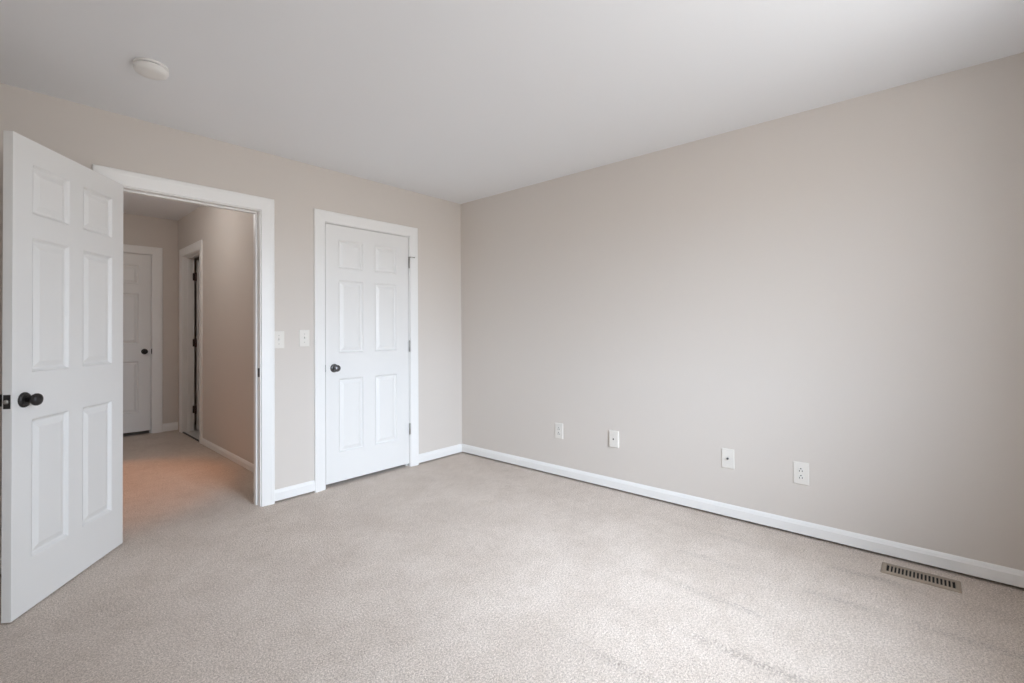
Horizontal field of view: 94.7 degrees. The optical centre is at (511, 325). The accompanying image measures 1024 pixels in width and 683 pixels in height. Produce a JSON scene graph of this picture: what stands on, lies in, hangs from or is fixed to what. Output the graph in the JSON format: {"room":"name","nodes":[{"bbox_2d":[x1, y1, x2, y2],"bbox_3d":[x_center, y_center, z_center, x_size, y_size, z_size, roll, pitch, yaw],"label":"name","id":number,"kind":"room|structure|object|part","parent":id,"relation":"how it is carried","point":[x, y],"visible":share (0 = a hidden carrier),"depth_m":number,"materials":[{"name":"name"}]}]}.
{"room":"empty bedroom","nodes":[
{"label":"empty bedroom","id":0,"kind":"room"},
{"bbox_2d":[123,213,177,431],"bbox_3d":[-4.903,-0.006,5.036,0.120,2.575,2.200,-1,-1,43],"label":"wall","id":1,"kind":"structure","parent":0,"point":[138,230],"depth_m":5.73,"materials":[{"name":"grey paint"}]},
{"bbox_2d":[123,253,150,432],"bbox_3d":[-4.547,0.202,5.312,0.097,2.076,0.778,-1,-1,43],"label":"door","id":2,"kind":"structure","parent":1,"relation":"in","point":[136,267],"depth_m":5.51,"materials":[{"name":"white paint"}]},
{"bbox_3d":[-4.465,-0.592,5.461,0.035,0.220,0.220,-1,-1,43],"label":"panel","id":3,"kind":"part","parent":2,"relation":"part of","materials":[{"name":"white paint"}]},
{"bbox_3d":[-4.461,-0.080,5.456,0.035,0.585,0.220,-1,-1,43],"label":"panel","id":4,"kind":"part","parent":2,"relation":"part of","materials":[{"name":"white paint"}]},
{"bbox_3d":[-4.455,0.723,5.447,0.035,0.600,0.220,-1,-1,43],"label":"panel","id":5,"kind":"part","parent":2,"relation":"part of","materials":[{"name":"white paint"}]},
{"bbox_2d":[123,244,162,432],"bbox_3d":[-4.593,0.174,5.355,0.138,2.216,0.997,-1,-1,43],"label":"door frame","id":6,"kind":"structure","parent":1,"relation":"attached to","point":[156,253],"depth_m":5.63,"materials":[{"name":"white paint"}]},
{"bbox_2d":[162,422,177,431],"bbox_3d":[-4.846,1.228,4.978,0.014,0.096,2.200,-1,-1,43],"label":"baseboard","id":7,"kind":"structure","parent":1,"relation":"attached to","point":[172,426],"depth_m":5.72,"materials":[{"name":"white paint"}]},
{"bbox_2d":[123,192,200,220],"bbox_3d":[-3.325,-1.358,4.715,4.085,0.100,3.870,-1,-1,41],"label":"ceiling","id":8,"kind":"structure","parent":0,"point":[134,204],"depth_m":5.19,"materials":[{"name":"white paint"}]},
{"bbox_2d":[194,257,198,423],"bbox_3d":[-2.791,-0.013,5.803,2.560,2.575,1.565,-1,-1,43],"label":"wall","id":9,"kind":"structure","parent":0,"point":[196,258],"depth_m":6.13,"materials":[{"name":"grey paint"}]},
{"bbox_2d":[178,205,253,463],"bbox_3d":[-2.946,-0.022,4.803,3.670,2.575,0.116,-1,-1,43],"label":"wall","id":10,"kind":"structure","parent":0,"point":[226,235],"depth_m":4.54,"materials":[{"name":"grey paint"}]},
{"bbox_2d":[179,240,202,443],"bbox_3d":[-3.631,0.179,5.425,0.921,2.195,0.135,-1,-1,43],"label":"door frame","id":11,"kind":"structure","parent":10,"relation":"attached to","point":[187,254],"depth_m":5.65,"materials":[{"name":"white paint"}]},
{"bbox_2d":[195,260,198,429],"bbox_3d":[-3.578,0.237,5.968,0.042,2.050,0.741,-1,-1,43],"label":"door","id":12,"kind":"structure","parent":10,"relation":"in","point":[197,273],"depth_m":5.70,"materials":[{"name":"white paint"}]},
{"bbox_2d":[201,438,253,472],"bbox_3d":[-2.483,1.225,4.281,2.312,0.062,0.014,-1,-1,43],"label":"baseboard","id":13,"kind":"structure","parent":10,"relation":"attached to","point":[242,462],"depth_m":4.44,"materials":[{"name":"white paint"}]},
{"bbox_2d":[0,83,461,557],"bbox_3d":[-1.742,0.014,3.309,0.115,2.426,3.870,-1,-1,41],"label":"wall","id":14,"kind":"structure","parent":0,"point":[85,135],"depth_m":3.41,"materials":[{"name":"grey paint"}]},
{"bbox_2d":[0,130,122,622],"bbox_3d":[-2.157,0.211,2.315,0.159,2.031,0.768,0,-1,-11],"label":"door","id":15,"kind":"structure","parent":14,"relation":"in","point":[61,398],"depth_m":2.19,"materials":[{"name":"white paint"}]},
{"bbox_3d":[-2.084,0.316,1.945,0.025,0.058,0.002,0,-1,-11],"label":"latch plate","id":16,"kind":"part","parent":15,"relation":"part of","materials":[{"name":"metal"}]},
{"bbox_3d":[-2.043,0.317,2.015,0.052,0.052,0.052,0,-1,-11],"label":"knob","id":17,"kind":"part","parent":15,"relation":"part of","materials":[{"name":"brown metal"}]},
{"bbox_3d":[-2.122,0.707,2.150,0.035,0.596,0.218,0,-1,-11],"label":"panel","id":18,"kind":"part","parent":15,"relation":"part of","materials":[{"name":"white paint"}]},
{"bbox_3d":[-2.127,-0.088,2.159,0.035,0.582,0.218,0,-1,-11],"label":"panel","id":19,"kind":"part","parent":15,"relation":"part of","materials":[{"name":"white paint"}]},
{"bbox_3d":[-2.131,-0.593,2.164,0.035,0.216,0.218,0,-1,-11],"label":"panel","id":20,"kind":"part","parent":15,"relation":"part of","materials":[{"name":"white paint"}]},
{"bbox_3d":[-2.193,-0.589,2.478,0.035,0.216,0.225,0,-1,-11],"label":"panel","id":21,"kind":"part","parent":15,"relation":"part of","materials":[{"name":"white paint"}]},
{"bbox_3d":[-2.189,-0.084,2.472,0.035,0.582,0.225,0,-1,-11],"label":"panel","id":22,"kind":"part","parent":15,"relation":"part of","materials":[{"name":"white paint"}]},
{"bbox_3d":[-2.184,0.711,2.464,0.035,0.596,0.225,0,-1,-11],"label":"panel","id":23,"kind":"part","parent":15,"relation":"part of","materials":[{"name":"white paint"}]},
{"bbox_2d":[92,164,274,506],"bbox_3d":[-2.022,0.178,2.975,0.132,2.122,0.960,-1,-1,41],"label":"door frame","id":24,"kind":"structure","parent":14,"relation":"attached to","point":[262,209],"depth_m":3.25,"materials":[{"name":"white paint"}]},
{"bbox_2d":[0,444,461,573],"bbox_3d":[-1.687,1.188,3.252,0.014,0.076,3.606,-1,-1,41],"label":"baseboard","id":25,"kind":"structure","parent":14,"relation":"attached to","point":[298,489],"depth_m":3.47,"materials":[{"name":"white paint"}]},
{"bbox_2d":[275,331,283,347],"bbox_3d":[-1.640,0.101,3.322,0.018,0.122,0.074,-1,-1,41],"label":"light switch","id":26,"kind":"object","parent":14,"relation":"attached to","point":[279,335],"visible":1,"depth_m":3.33,"materials":[{"name":"white plastic"}]},
{"bbox_2d":[299,330,308,346],"bbox_3d":[-1.520,0.094,3.459,0.018,0.122,0.074,-1,-1,41],"label":"light switch","id":27,"kind":"object","parent":14,"relation":"attached to","point":[303,334],"visible":1,"depth_m":3.46,"materials":[{"name":"white plastic"}]},
{"bbox_2d":[313,208,418,492],"bbox_3d":[-1.200,0.186,3.905,0.132,2.115,0.949,-1,-1,41],"label":"door frame","id":28,"kind":"structure","parent":14,"relation":"attached to","point":[321,217],"depth_m":3.67,"materials":[{"name":"white paint"}]},
{"bbox_2d":[325,223,414,484],"bbox_3d":[-1.138,0.217,3.886,0.097,1.992,0.814,-1,-1,41],"label":"door","id":29,"kind":"structure","parent":14,"relation":"in","point":[367,342],"depth_m":3.84,"materials":[{"name":"white paint"}]},
{"bbox_3d":[-1.345,0.329,3.616,0.052,0.052,0.052,-1,-1,41],"label":"knob","id":30,"kind":"part","parent":29,"relation":"part of","materials":[{"name":"grey metal"}]},
{"bbox_3d":[-1.295,-0.556,3.770,0.035,0.220,0.213,-1,-1,41],"label":"panel","id":31,"kind":"part","parent":29,"relation":"part of","materials":[{"name":"white paint"}]},
{"bbox_3d":[-1.292,-0.068,3.764,0.035,0.567,0.213,-1,-1,41],"label":"panel","id":32,"kind":"part","parent":29,"relation":"part of","materials":[{"name":"white paint"}]},
{"bbox_3d":[-1.286,0.703,3.756,0.035,0.574,0.213,-1,-1,41],"label":"panel","id":33,"kind":"part","parent":29,"relation":"part of","materials":[{"name":"white paint"}]},
{"bbox_3d":[-1.083,-0.554,4.010,0.035,0.220,0.212,-1,-1,41],"label":"panel","id":34,"kind":"part","parent":29,"relation":"part of","materials":[{"name":"white paint"}]},
{"bbox_3d":[-1.079,-0.067,4.005,0.035,0.567,0.212,-1,-1,41],"label":"panel","id":35,"kind":"part","parent":29,"relation":"part of","materials":[{"name":"white paint"}]},
{"bbox_3d":[-1.074,0.705,3.996,0.035,0.574,0.212,-1,-1,41],"label":"panel","id":36,"kind":"part","parent":29,"relation":"part of","materials":[{"name":"white paint"}]},
{"bbox_2d":[0,424,1023,682],"bbox_3d":[-1.653,1.296,3.224,8.500,0.126,3.870,-1,-1,41],"label":"floor","id":37,"kind":"structure","parent":0,"point":[461,567],"depth_m":2.12,"materials":[{"name":"beige carpet"}]},
{"bbox_2d":[880,562,961,593],"bbox_3d":[1.948,1.199,2.252,0.290,0.009,0.122,-1,-1,41],"label":"floor vent","id":38,"kind":"object","parent":37,"relation":"in","point":[887,568],"visible":1,"depth_m":2.24,"materials":[{"name":"beige metal"}]},
{"bbox_2d":[0,0,1023,203],"bbox_3d":[-0.141,-1.343,1.899,4.415,0.235,3.870,-1,-1,41],"label":"ceiling","id":39,"kind":"structure","parent":0,"point":[456,101],"depth_m":2.23,"materials":[{"name":"white paint"}]},
{"bbox_2d":[133,57,168,79],"bbox_3d":[-1.682,-1.190,2.199,0.135,0.044,0.135,-1,-1,41],"label":"smoke detector","id":40,"kind":"object","parent":39,"relation":"attached to","point":[146,67],"visible":1,"depth_m":2.17,"materials":[{"name":"white plastic"}]},
{"bbox_2d":[461,52,1023,570],"bbox_3d":[1.123,-0.008,3.278,4.220,2.424,0.120,-1,-1,41],"label":"wall","id":41,"kind":"structure","parent":0,"point":[837,289],"depth_m":2.73,"materials":[{"name":"grey paint"}]},
{"bbox_2d":[555,423,562,438],"bbox_3d":[0.382,0.860,3.843,0.078,0.124,0.009,-1,-1,41],"label":"wall outlet","id":42,"kind":"object","parent":41,"relation":"attached to","point":[558,426],"visible":1,"depth_m":3.84,"materials":[{"name":"white plastic"}]},
{"bbox_2d":[609,430,618,447],"bbox_3d":[0.757,0.845,3.506,0.075,0.122,0.016,-1,-1,41],"label":"phone jack","id":43,"kind":"object","parent":41,"relation":"attached to","point":[613,435],"visible":1,"depth_m":3.50,"materials":[{"name":"white plastic"}]},
{"bbox_2d":[722,448,733,468],"bbox_3d":[1.359,0.841,2.974,0.075,0.122,0.017,-1,-1,41],"label":"cable jack","id":44,"kind":"object","parent":41,"relation":"attached to","point":[727,454],"visible":1,"depth_m":2.97,"materials":[{"name":"white plastic"}]},
{"bbox_2d":[462,444,1023,587],"bbox_3d":[1.005,1.170,3.288,4.000,0.073,0.014,-1,-1,41],"label":"baseboard","id":45,"kind":"structure","parent":41,"relation":"attached to","point":[1015,577],"depth_m":2.73,"materials":[{"name":"white paint"}]},
{"bbox_2d":[793,461,808,485],"bbox_3d":[1.662,0.851,2.712,0.079,0.127,0.009,-1,-1,41],"label":"wall outlet","id":46,"kind":"object","parent":41,"relation":"attached to","point":[800,469],"visible":1,"depth_m":2.71,"materials":[{"name":"white plastic"}]}
]}

